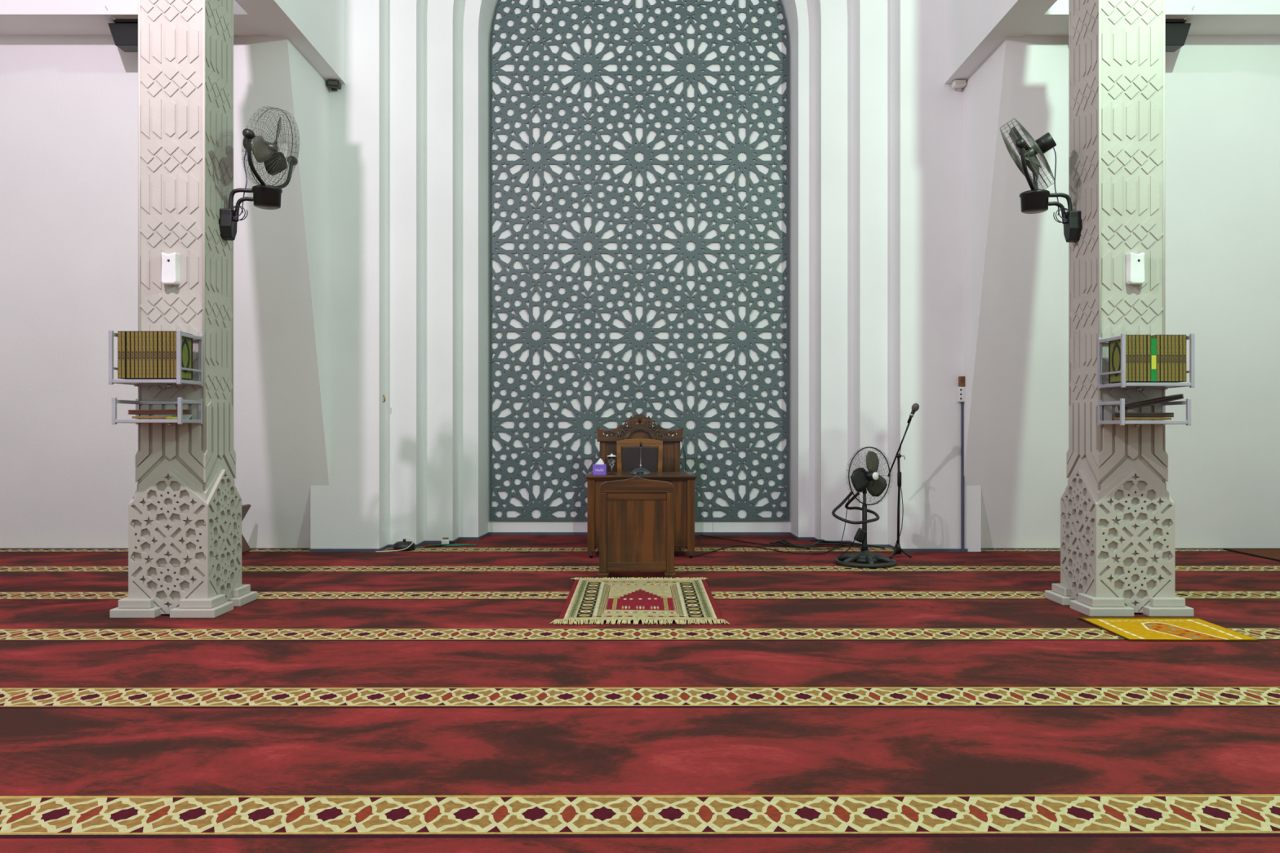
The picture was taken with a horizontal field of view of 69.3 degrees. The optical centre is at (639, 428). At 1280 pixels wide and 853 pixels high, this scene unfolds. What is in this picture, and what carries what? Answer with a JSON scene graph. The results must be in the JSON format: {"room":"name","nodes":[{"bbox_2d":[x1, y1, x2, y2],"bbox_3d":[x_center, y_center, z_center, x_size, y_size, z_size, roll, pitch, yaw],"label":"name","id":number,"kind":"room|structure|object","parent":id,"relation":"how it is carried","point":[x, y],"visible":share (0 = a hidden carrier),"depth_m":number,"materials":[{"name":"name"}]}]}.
{"room":"mosque","nodes":[
{"label":"mosque","id":0,"kind":"room"},
{"bbox_2d":[0,0,328,547],"bbox_3d":[-5.225,-2.847,8.490,4.750,8.050,2.820,0,0,0],"label":"wall","id":1,"kind":"structure","parent":0,"point":[68,94],"depth_m":8.03,"materials":[{"name":"white paint"}]},
{"bbox_2d":[105,5,137,52],"bbox_3d":[-3.710,-3.106,7.212,0.840,0.257,0.296,0,0,0],"label":"speaker","id":2,"kind":"object","parent":1,"relation":"hanging from","point":[124,32],"visible":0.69,"depth_m":7.18},
{"bbox_2d":[235,0,345,84],"bbox_3d":[-2.845,-5.017,7.110,0.290,3.710,2.980,0,0,0],"label":"beam","id":3,"kind":"structure","parent":1,"relation":"attached to","point":[316,28],"depth_m":7.70,"materials":[{"name":"white paint"}]},
{"bbox_2d":[326,80,341,90],"bbox_3d":[-2.777,-3.127,8.418,0.114,0.066,0.127,0,0,0],"label":"wall spotlight","id":4,"kind":"object","parent":3,"relation":"attached to","point":[334,85],"visible":1,"depth_m":8.36,"materials":[{"name":"black plastic"}]},
{"bbox_2d":[310,485,328,548],"bbox_3d":[-2.935,0.765,8.690,0.170,0.825,0.420,0,0,0],"label":"trim","id":5,"kind":"structure","parent":1,"relation":"attached to","point":[319,495],"depth_m":8.48,"materials":[{"name":"white paint"}]},
{"bbox_2d":[0,534,1279,852],"bbox_3d":[-0.002,1.128,0.600,16.000,0.001,19.200,0,0,0],"label":"floor","id":6,"kind":"structure","parent":0,"point":[427,700],"depth_m":3.69,"materials":[{"name":"red carpet"}]},
{"bbox_2d":[109,0,257,617],"bbox_3d":[-2.842,-1.017,5.810,0.624,4.290,0.624,0,0,0],"label":"carved column","id":7,"kind":"structure","parent":6,"relation":"on","point":[184,510],"depth_m":5.61,"materials":[{"name":"paint"}]},
{"bbox_2d":[108,329,203,388],"bbox_3d":[-2.854,-0.406,5.469,0.413,0.324,0.289,0,0,0],"label":"shelf","id":8,"kind":"object","parent":7,"relation":"attached to","point":[178,381],"visible":0.83,"depth_m":5.33,"materials":[{"name":"metal"}]},
{"bbox_2d":[117,331,128,379],"bbox_3d":[-3.012,-0.428,5.447,0.022,0.274,0.185,0,0,0],"label":"book","id":9,"kind":"object","parent":8,"relation":"on","point":[119,333],"visible":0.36,"depth_m":5.36,"materials":[{"name":"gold metal"}]},
{"bbox_2d":[121,331,133,379],"bbox_3d":[-2.990,-0.428,5.446,0.022,0.274,0.185,0,0,0],"label":"book","id":10,"kind":"object","parent":8,"relation":"on","point":[123,333],"visible":0.38,"depth_m":5.35,"materials":[{"name":"yellow paper"}]},
{"bbox_2d":[126,331,138,379],"bbox_3d":[-2.962,-0.428,5.448,0.022,0.274,0.185,0,0,0],"label":"book","id":11,"kind":"object","parent":8,"relation":"on","point":[128,333],"visible":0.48,"depth_m":5.36,"materials":[{"name":"gold metal"}]},
{"bbox_2d":[130,331,142,379],"bbox_3d":[-2.937,-0.428,5.446,0.022,0.274,0.185,0,0,0],"label":"book","id":12,"kind":"object","parent":8,"relation":"on","point":[132,333],"visible":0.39,"depth_m":5.35,"materials":[{"name":"gold metal"}]},
{"bbox_2d":[134,331,146,379],"bbox_3d":[-2.914,-0.428,5.448,0.022,0.274,0.185,0,0,0],"label":"book","id":13,"kind":"object","parent":8,"relation":"on","point":[135,332],"visible":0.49,"depth_m":5.36,"materials":[{"name":"yellow paper"}]},
{"bbox_2d":[137,331,149,379],"bbox_3d":[-2.893,-0.428,5.447,0.022,0.274,0.185,0,0,0],"label":"book","id":14,"kind":"object","parent":8,"relation":"on","point":[140,333],"visible":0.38,"depth_m":5.36,"materials":[{"name":"gold metal"}]},
{"bbox_2d":[142,331,153,379],"bbox_3d":[-2.870,-0.428,5.446,0.022,0.274,0.185,0,0,0],"label":"book","id":15,"kind":"object","parent":8,"relation":"on","point":[144,333],"visible":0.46,"depth_m":5.35,"materials":[{"name":"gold metal"}]},
{"bbox_2d":[146,331,156,379],"bbox_3d":[-2.849,-0.428,5.447,0.022,0.274,0.185,0,0,0],"label":"book","id":16,"kind":"object","parent":8,"relation":"on","point":[147,332],"visible":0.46,"depth_m":5.36,"materials":[{"name":"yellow paper"}]},
{"bbox_2d":[149,331,160,379],"bbox_3d":[-2.826,-0.428,5.446,0.022,0.274,0.185,0,0,0],"label":"book","id":17,"kind":"object","parent":8,"relation":"on","point":[151,333],"visible":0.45,"depth_m":5.35,"materials":[{"name":"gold metal"}]},
{"bbox_2d":[153,331,165,379],"bbox_3d":[-2.804,-0.428,5.447,0.022,0.274,0.185,0,0,0],"label":"book","id":18,"kind":"object","parent":8,"relation":"on","point":[155,333],"visible":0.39,"depth_m":5.36,"materials":[{"name":"yellow paper"}]},
{"bbox_2d":[157,331,169,379],"bbox_3d":[-2.779,-0.428,5.446,0.022,0.274,0.185,0,0,0],"label":"book","id":19,"kind":"object","parent":8,"relation":"on","point":[159,333],"visible":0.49,"depth_m":5.35,"materials":[{"name":"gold metal"}]},
{"bbox_2d":[162,331,173,379],"bbox_3d":[-2.753,-0.428,5.446,0.022,0.274,0.185,0,0,0],"label":"book","id":20,"kind":"object","parent":8,"relation":"on","point":[164,333],"visible":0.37,"depth_m":5.35,"materials":[{"name":"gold metal"}]},
{"bbox_2d":[166,331,176,379],"bbox_3d":[-2.732,-0.428,5.447,0.022,0.274,0.185,0,0,0],"label":"book","id":21,"kind":"object","parent":8,"relation":"on","point":[167,332],"visible":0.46,"depth_m":5.36,"materials":[{"name":"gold metal"}]},
{"bbox_2d":[169,331,188,380],"bbox_3d":[-2.709,-0.428,5.449,0.022,0.274,0.185,0,0,0],"label":"book","id":22,"kind":"object","parent":8,"relation":"on","point":[171,333],"visible":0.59,"depth_m":5.36,"materials":[{"name":"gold metal"}]},
{"bbox_2d":[173,331,192,380],"bbox_3d":[-2.688,-0.428,5.446,0.022,0.274,0.185,0,0,0],"label":"book","id":23,"kind":"object","parent":8,"relation":"on","point":[186,343],"visible":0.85,"depth_m":5.45,"materials":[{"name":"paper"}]},
{"bbox_2d":[111,397,202,426],"bbox_3d":[-2.850,-0.097,5.476,0.401,0.166,0.274,0,0,0],"label":"shelf","id":24,"kind":"object","parent":7,"relation":"attached to","point":[180,402],"visible":0.98,"depth_m":5.36,"materials":[{"name":"metal"}]},
{"bbox_2d":[132,416,177,418],"bbox_3d":[-2.860,-0.066,5.465,0.250,0.012,0.120,0,0,3],"label":"book stand","id":25,"kind":"object","parent":24,"relation":"on","point":[133,417],"visible":0.79,"depth_m":5.41,"materials":[{"name":"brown wood"}]},
{"bbox_2d":[128,409,190,414],"bbox_3d":[-2.840,-0.098,5.465,0.335,0.030,0.116,0,0,0],"label":"book stand","id":26,"kind":"object","parent":25,"relation":"on","point":[130,411],"visible":0.9,"depth_m":5.41,"materials":[{"name":"brown wood"}]},
{"bbox_2d":[165,416,177,419],"bbox_3d":[-2.735,-0.059,5.415,0.071,0.022,0.071,0,0,0],"label":"tape roll","id":27,"kind":"object","parent":24,"relation":"on","point":[171,417],"visible":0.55,"depth_m":5.38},
{"bbox_2d":[151,414,192,419],"bbox_3d":[-2.815,-0.072,5.563,0.250,0.045,0.004,0,0,0],"label":"folded paper","id":28,"kind":"object","parent":24,"relation":"on","point":[186,416],"visible":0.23,"depth_m":5.56,"materials":[{"name":"paper"}]},
{"bbox_2d":[160,252,180,284],"bbox_3d":[-2.838,-0.967,5.590,0.101,0.190,0.059,0,0,0],"label":"air freshener","id":29,"kind":"object","parent":7,"relation":"attached to","point":[170,262],"visible":1,"depth_m":5.56,"materials":[{"name":"white plastic"}]},
{"bbox_2d":[218,106,299,240],"bbox_3d":[-2.355,-1.615,5.892,0.445,0.840,0.518,0,0,43],"label":"wall fan","id":30,"kind":"object","parent":7,"relation":"attached to","point":[267,197],"visible":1,"depth_m":5.83,"materials":[{"name":"black plastic"}]},
{"bbox_2d":[241,504,251,553],"bbox_3d":[-3.637,0.893,8.200,0.258,0.426,0.300,0,0,0],"label":"stand","id":31,"kind":"object","parent":6,"relation":"on","point":[245,547],"visible":0.23,"depth_m":8.28,"materials":[{"name":"brown wood"}]},
{"bbox_2d":[375,538,415,551],"bbox_3d":[-2.251,1.074,8.568,0.320,0.103,0.264,0,0,0],"label":"power adapter","id":32,"kind":"object","parent":6,"relation":"on","point":[404,545],"visible":1,"depth_m":8.53,"materials":[{"name":"black plastic"}]},
{"bbox_2d":[415,544,477,547],"bbox_3d":[-1.850,1.120,8.836,0.598,0.014,0.045,0,0,-20],"label":"cable","id":33,"kind":"object","parent":6,"relation":"on","point":[464,544],"visible":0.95,"depth_m":8.84,"materials":[{"name":"black rubber"}]},
{"bbox_2d":[441,537,454,544],"bbox_3d":[-1.854,1.085,8.935,0.120,0.065,0.070,0,0,0],"label":"plug","id":34,"kind":"object","parent":6,"relation":"on","point":[445,540],"visible":0.97,"depth_m":8.90,"materials":[{"name":"white plastic"}]},
{"bbox_2d":[421,544,476,547],"bbox_3d":[-1.813,1.116,8.843,0.488,0.023,0.061,0,0,-17],"label":"cable","id":35,"kind":"object","parent":6,"relation":"on","point":[450,544],"visible":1,"depth_m":8.87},
{"bbox_2d":[426,543,475,546],"bbox_3d":[-1.803,1.114,8.840,0.460,0.027,0.094,0,0,-16],"label":"cable","id":36,"kind":"object","parent":6,"relation":"on","point":[446,544],"visible":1,"depth_m":8.84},
{"bbox_2d":[597,475,675,578],"bbox_3d":[-0.025,0.740,7.120,0.590,0.776,0.340,0,0,0],"label":"lectern","id":37,"kind":"object","parent":6,"relation":"on","point":[637,513],"visible":0.95,"depth_m":6.99,"materials":[{"name":"brown wood"}]},
{"bbox_2d":[549,577,729,625],"bbox_3d":[-0.003,1.113,6.099,1.040,0.022,1.606,0,0,0],"label":"rug","id":38,"kind":"object","parent":6,"relation":"on","point":[597,600],"visible":1,"depth_m":5.96,"materials":[{"name":"beige fabric"}]},
{"bbox_2d":[616,438,662,471],"bbox_3d":[-0.003,0.612,8.807,0.451,1.033,0.455,0,0,0],"label":"upholstered chair","id":39,"kind":"object","parent":6,"relation":"on","point":[651,451],"visible":0.52,"depth_m":8.99,"materials":[{"name":"brown wood"}]},
{"bbox_2d":[596,413,683,471],"bbox_3d":[0.000,0.490,9.488,0.880,1.276,0.465,0,0,0],"label":"seat","id":40,"kind":"object","parent":6,"relation":"on","point":[671,444],"visible":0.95,"depth_m":9.30,"materials":[{"name":"brown wood"}]},
{"bbox_2d":[681,440,700,542],"bbox_3d":[0.503,0.626,9.217,0.193,1.018,0.046,0,0,9],"label":"hanging cable","id":41,"kind":"object","parent":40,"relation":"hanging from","point":[682,441],"visible":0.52,"depth_m":9.22,"materials":[{"name":"black rubber"}]},
{"bbox_2d":[584,471,697,558],"bbox_3d":[0.009,0.768,8.390,0.974,0.719,0.740,0,0,0],"label":"desk","id":42,"kind":"object","parent":6,"relation":"on","point":[683,482],"visible":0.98,"depth_m":8.06,"materials":[{"name":"brown wood"}]},
{"bbox_2d":[592,458,606,475],"bbox_3d":[-0.356,0.336,8.179,0.116,0.145,0.117,0,0,0],"label":"tissue box","id":43,"kind":"object","parent":42,"relation":"on","point":[599,468],"visible":1,"depth_m":8.12,"materials":[{"name":"purple cardboard"}]},
{"bbox_2d":[607,453,616,474],"bbox_3d":[-0.252,0.315,8.250,0.084,0.186,0.084,0,0,0],"label":"goblet","id":44,"kind":"object","parent":42,"relation":"on","point":[611,458],"visible":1,"depth_m":8.23,"materials":[{"name":"silver glass"}]},
{"bbox_2d":[630,442,651,475],"bbox_3d":[0.005,0.264,8.250,0.192,0.288,0.192,0,0,0],"label":"desk microphone","id":45,"kind":"object","parent":42,"relation":"on","point":[639,471],"visible":1,"depth_m":8.20,"materials":[{"name":"plastic"}]},
{"bbox_2d":[688,545,843,557],"bbox_3d":[1.198,1.119,8.543,1.701,0.009,0.695,0,0,-10],"label":"cable","id":46,"kind":"object","parent":6,"relation":"on","point":[733,545],"visible":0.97,"depth_m":8.47,"materials":[{"name":"black rubber"}]},
{"bbox_2d":[698,534,837,549],"bbox_3d":[1.166,1.119,9.134,1.619,0.009,0.259,0,0,40],"label":"cable","id":47,"kind":"object","parent":6,"relation":"on","point":[699,535],"visible":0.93,"depth_m":8.95,"materials":[{"name":"black rubber"}]},
{"bbox_2d":[769,542,827,546],"bbox_3d":[1.610,1.107,8.893,0.709,0.015,0.290,0,0,0],"label":"cable","id":48,"kind":"object","parent":6,"relation":"on","point":[770,542],"visible":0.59,"depth_m":8.88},
{"bbox_2d":[772,539,849,548],"bbox_3d":[1.591,1.101,8.758,0.698,0.015,0.415,0,0,30],"label":"cable","id":49,"kind":"object","parent":6,"relation":"on","point":[775,542],"visible":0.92,"depth_m":8.82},
{"bbox_2d":[778,539,862,547],"bbox_3d":[1.737,1.095,8.817,0.766,0.015,0.469,0,0,0],"label":"cable","id":50,"kind":"object","parent":6,"relation":"on","point":[780,541],"visible":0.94,"depth_m":8.75,"materials":[{"name":"black rubber"}]},
{"bbox_2d":[810,539,884,548],"bbox_3d":[1.987,1.089,8.771,0.807,0.015,0.129,0,0,45],"label":"cable","id":51,"kind":"object","parent":6,"relation":"on","point":[869,545],"visible":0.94,"depth_m":8.87,"materials":[{"name":"black rubber"}]},
{"bbox_2d":[831,446,897,568],"bbox_3d":[1.939,0.638,7.988,0.519,0.976,1.180,0,0,14],"label":"pedestal fan","id":52,"kind":"object","parent":6,"relation":"on","point":[875,484],"visible":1,"depth_m":7.67,"materials":[{"name":"black metal"}]},
{"bbox_2d":[887,418,911,558],"bbox_3d":[2.264,0.511,8.138,0.216,1.233,0.291,0,0,0],"label":"microphone stand","id":53,"kind":"object","parent":6,"relation":"on","point":[898,550],"visible":0.99,"depth_m":8.10,"materials":[{"name":"black plastic"}]},
{"bbox_2d":[906,403,919,422],"bbox_3d":[2.350,-0.133,7.974,0.115,0.174,0.061,0,0,37],"label":"microphone","id":54,"kind":"object","parent":53,"relation":"on","point":[915,406],"visible":1,"depth_m":7.95,"materials":[{"name":"black plastic"}]},
{"bbox_2d":[911,403,919,412],"bbox_3d":[2.369,-0.182,7.959,0.064,0.076,0.066,0,0,0],"label":"grille","id":55,"kind":"object","parent":54,"relation":"attached to","point":[915,406],"depth_m":7.94,"materials":[{"name":"grey metal"}]},
{"bbox_2d":[1044,0,1193,617],"bbox_3d":[3.006,-1.017,5.850,0.624,4.290,0.624,0,0,0],"label":"carved column","id":56,"kind":"structure","parent":6,"relation":"on","point":[1117,508],"depth_m":5.66,"materials":[{"name":"paint"}]},
{"bbox_2d":[999,117,1082,242],"bbox_3d":[2.502,-1.597,5.947,0.574,0.800,0.403,0,0,-27],"label":"wall fan","id":57,"kind":"object","parent":56,"relation":"attached to","point":[1034,201],"visible":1,"depth_m":5.88,"materials":[{"name":"black plastic"}]},
{"bbox_2d":[1125,252,1144,284],"bbox_3d":[3.017,-0.975,5.630,0.101,0.190,0.059,0,0,0],"label":"air freshener","id":58,"kind":"object","parent":56,"relation":"attached to","point":[1135,266],"visible":1,"depth_m":5.60,"materials":[{"name":"white plastic"}]},
{"bbox_2d":[1097,398,1191,427],"bbox_3d":[2.998,-0.091,5.511,0.406,0.168,0.284,0,0,0],"label":"shelf","id":59,"kind":"object","parent":56,"relation":"attached to","point":[1122,402],"visible":0.97,"depth_m":5.38,"materials":[{"name":"metal"}]},
{"bbox_2d":[1114,417,1171,419],"bbox_3d":[2.990,-0.059,5.505,0.300,0.012,0.140,0,0,0],"label":"book stand","id":60,"kind":"object","parent":59,"relation":"on","point":[1114,418],"visible":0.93,"depth_m":5.43,"materials":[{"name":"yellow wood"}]},
{"bbox_2d":[1115,412,1173,417],"bbox_3d":[3.000,-0.081,5.505,0.320,0.026,0.128,0,0,0],"label":"book stand","id":61,"kind":"object","parent":60,"relation":"on","point":[1126,414],"visible":0.88,"depth_m":5.45,"materials":[{"name":"brown wood"}]},
{"bbox_2d":[1117,394,1183,410],"bbox_3d":[3.032,-0.157,5.495,0.367,0.099,0.100,0,0,0],"label":"book stand","id":62,"kind":"object","parent":61,"relation":"on","point":[1175,397],"visible":0.84,"depth_m":5.45,"materials":[{"name":"brown wood"}]},
{"bbox_2d":[1097,333,1195,391],"bbox_3d":[3.005,-0.391,5.506,0.421,0.328,0.294,0,0,0],"label":"shelf","id":63,"kind":"object","parent":56,"relation":"attached to","point":[1191,337],"visible":0.88,"depth_m":5.37,"materials":[{"name":"metal"}]},
{"bbox_2d":[1108,334,1128,383],"bbox_3d":[2.834,-0.410,5.481,0.022,0.274,0.185,0,0,0],"label":"book","id":64,"kind":"object","parent":63,"relation":"on","point":[1114,347],"visible":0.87,"depth_m":5.48,"materials":[{"name":"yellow paper"}]},
{"bbox_2d":[1128,334,1132,382],"bbox_3d":[2.856,-0.410,5.483,0.022,0.274,0.185,0,0,0],"label":"book","id":65,"kind":"object","parent":63,"relation":"on","point":[1130,336],"visible":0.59,"depth_m":5.39,"materials":[{"name":"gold metal"}]},
{"bbox_2d":[1125,334,1135,382],"bbox_3d":[2.878,-0.410,5.484,0.022,0.274,0.185,0,0,0],"label":"book","id":66,"kind":"object","parent":63,"relation":"on","point":[1133,335],"visible":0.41,"depth_m":5.39,"materials":[{"name":"gold metal"}]},
{"bbox_2d":[1128,334,1139,382],"bbox_3d":[2.899,-0.410,5.483,0.022,0.274,0.185,0,0,0],"label":"book","id":67,"kind":"object","parent":63,"relation":"on","point":[1137,336],"visible":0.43,"depth_m":5.39,"materials":[{"name":"gold metal"}]},
{"bbox_2d":[1132,334,1143,382],"bbox_3d":[2.921,-0.410,5.482,0.022,0.274,0.185,0,0,0],"label":"book","id":68,"kind":"object","parent":63,"relation":"on","point":[1141,336],"visible":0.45,"depth_m":5.39,"materials":[{"name":"gold metal"}]},
{"bbox_2d":[1135,334,1146,382],"bbox_3d":[2.943,-0.410,5.484,0.022,0.274,0.185,0,0,0],"label":"book","id":69,"kind":"object","parent":63,"relation":"on","point":[1144,335],"visible":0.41,"depth_m":5.39,"materials":[{"name":"gold metal"}]},
{"bbox_2d":[1139,334,1151,382],"bbox_3d":[2.965,-0.410,5.481,0.022,0.274,0.185,0,0,0],"label":"book","id":70,"kind":"object","parent":63,"relation":"on","point":[1148,336],"visible":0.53,"depth_m":5.39,"materials":[{"name":"gold metal"}]},
{"bbox_2d":[1143,337,1156,382],"bbox_3d":[2.992,-0.401,5.479,0.032,0.255,0.185,0,0,0],"label":"book","id":71,"kind":"object","parent":63,"relation":"on","point":[1153,340],"visible":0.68,"depth_m":5.39,"materials":[{"name":"paper"}]},
{"bbox_2d":[1148,334,1159,382],"bbox_3d":[3.020,-0.410,5.484,0.022,0.274,0.185,0,0,0],"label":"book","id":72,"kind":"object","parent":63,"relation":"on","point":[1157,336],"visible":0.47,"depth_m":5.39,"materials":[{"name":"gold metal"}]},
{"bbox_2d":[1152,334,1164,382],"bbox_3d":[3.042,-0.410,5.482,0.022,0.274,0.185,0,0,0],"label":"book","id":73,"kind":"object","parent":63,"relation":"on","point":[1162,336],"visible":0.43,"depth_m":5.39,"materials":[{"name":"black paper"}]},
{"bbox_2d":[1155,334,1168,382],"bbox_3d":[3.064,-0.410,5.481,0.022,0.274,0.185,0,0,0],"label":"book","id":74,"kind":"object","parent":63,"relation":"on","point":[1166,336],"visible":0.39,"depth_m":5.39,"materials":[{"name":"gold metal"}]},
{"bbox_2d":[1160,334,1171,382],"bbox_3d":[3.086,-0.410,5.481,0.022,0.274,0.185,0,0,0],"label":"book","id":75,"kind":"object","parent":63,"relation":"on","point":[1169,335],"visible":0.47,"depth_m":5.39,"materials":[{"name":"gold metal"}]},
{"bbox_2d":[1164,334,1175,382],"bbox_3d":[3.107,-0.410,5.482,0.022,0.274,0.185,0,0,0],"label":"book","id":76,"kind":"object","parent":63,"relation":"on","point":[1173,336],"visible":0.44,"depth_m":5.39,"materials":[{"name":"black paper"}]},
{"bbox_2d":[1167,334,1178,382],"bbox_3d":[3.129,-0.410,5.484,0.022,0.274,0.185,0,0,0],"label":"book","id":77,"kind":"object","parent":63,"relation":"on","point":[1176,335],"visible":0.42,"depth_m":5.39,"materials":[{"name":"black paper"}]},
{"bbox_2d":[1171,334,1182,382],"bbox_3d":[3.151,-0.410,5.481,0.022,0.274,0.185,0,0,0],"label":"book","id":78,"kind":"object","parent":63,"relation":"on","point":[1180,336],"visible":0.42,"depth_m":5.39,"materials":[{"name":"gold metal"}]},
{"bbox_2d":[1174,334,1186,382],"bbox_3d":[3.173,-0.410,5.483,0.022,0.274,0.185,0,0,0],"label":"book","id":79,"kind":"object","parent":63,"relation":"on","point":[1184,335],"visible":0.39,"depth_m":5.39,"materials":[{"name":"black paper"}]},
{"bbox_2d":[1076,617,1259,640],"bbox_3d":[2.941,1.120,5.196,0.699,0.013,0.583,0,0,0],"label":"mat","id":80,"kind":"object","parent":6,"relation":"on","point":[1131,628],"visible":1,"depth_m":5.16,"materials":[{"name":"yellow fabric"}]},
{"bbox_2d":[1222,548,1279,561],"bbox_3d":[6.320,1.120,7.610,1.800,0.012,1.980,0,0,0],"label":"rug","id":81,"kind":"object","parent":6,"relation":"on","point":[1268,553],"visible":1,"depth_m":8.34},
{"bbox_2d":[328,0,963,548],"bbox_3d":[0.055,-2.847,9.154,5.810,8.050,1.348,0,0,0],"label":"wall","id":82,"kind":"structure","parent":0,"point":[876,127],"depth_m":9.08,"materials":[{"name":"white paint"}]},
{"bbox_2d":[0,532,968,551],"bbox_3d":[-2.250,1.114,9.148,10.500,0.028,1.360,0,0,0],"label":"baseboard","id":83,"kind":"structure","parent":82,"relation":"attached to","point":[796,537],"depth_m":8.77,"materials":[{"name":"grey tile"}]},
{"bbox_2d":[488,0,789,520],"bbox_3d":[-0.005,-2.313,9.815,3.184,6.582,0.022,0,0,0],"label":"lattice screen","id":84,"kind":"object","parent":82,"relation":"attached to","point":[529,33],"visible":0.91,"depth_m":9.80,"materials":[{"name":"grey metal"}]},
{"bbox_2d":[956,386,964,402],"bbox_3d":[2.953,-0.313,8.448,0.099,0.139,0.063,0,0,0],"label":"box","id":85,"kind":"object","parent":82,"relation":"attached to","point":[960,390],"visible":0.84,"depth_m":8.42,"materials":[{"name":"white plastic"}]},
{"bbox_2d":[958,376,964,386],"bbox_3d":[2.965,-0.430,8.450,0.094,0.094,0.060,0,0,0],"label":"wooden box","id":86,"kind":"object","parent":82,"relation":"attached to","point":[961,379],"visible":0.56,"depth_m":8.42,"materials":[{"name":"brown wood"}]},
{"bbox_2d":[960,402,964,551],"bbox_3d":[2.953,0.440,8.467,0.024,1.377,0.025,0,0,0],"label":"cable conduit","id":87,"kind":"object","parent":82,"relation":"attached to","point":[962,403],"visible":1,"depth_m":8.46,"materials":[{"name":"grey plastic"}]},
{"bbox_2d":[944,0,1057,84],"bbox_3d":[2.935,-5.017,7.110,0.290,3.710,2.980,0,0,0],"label":"ceiling beam","id":88,"kind":"structure","parent":82,"relation":"attached to","point":[974,29],"depth_m":7.68,"materials":[{"name":"white paint"}]},
{"bbox_2d":[951,79,966,90],"bbox_3d":[2.896,-3.132,8.418,0.113,0.066,0.127,0,0,0],"label":"wall spotlight","id":89,"kind":"object","parent":88,"relation":"attached to","point":[958,85],"visible":1,"depth_m":8.36,"materials":[{"name":"white plastic"}]},
{"bbox_2d":[963,0,1279,548],"bbox_3d":[5.280,-2.847,8.490,4.640,8.050,2.820,0,0,0],"label":"wall","id":90,"kind":"structure","parent":0,"point":[1223,85],"depth_m":8.04,"materials":[{"name":"white paint"}]},
{"bbox_2d":[964,485,981,551],"bbox_3d":[3.042,0.765,8.690,0.165,0.825,0.420,0,0,0],"label":"trim","id":91,"kind":"structure","parent":90,"relation":"attached to","point":[972,494],"depth_m":8.48,"materials":[{"name":"white paint"}]},
{"bbox_2d":[981,548,1222,549],"bbox_3d":[5.312,1.122,8.649,4.375,0.012,0.012,0,0,0],"label":"baseboard","id":92,"kind":"structure","parent":90,"relation":"attached to","point":[981,548],"depth_m":8.64,"materials":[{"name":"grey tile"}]},
{"bbox_2d":[1165,5,1195,52],"bbox_3d":[3.860,-3.106,7.212,0.840,0.257,0.296,0,0,0],"label":"speaker","id":93,"kind":"object","parent":90,"relation":"hanging from","point":[1176,30],"visible":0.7,"depth_m":7.18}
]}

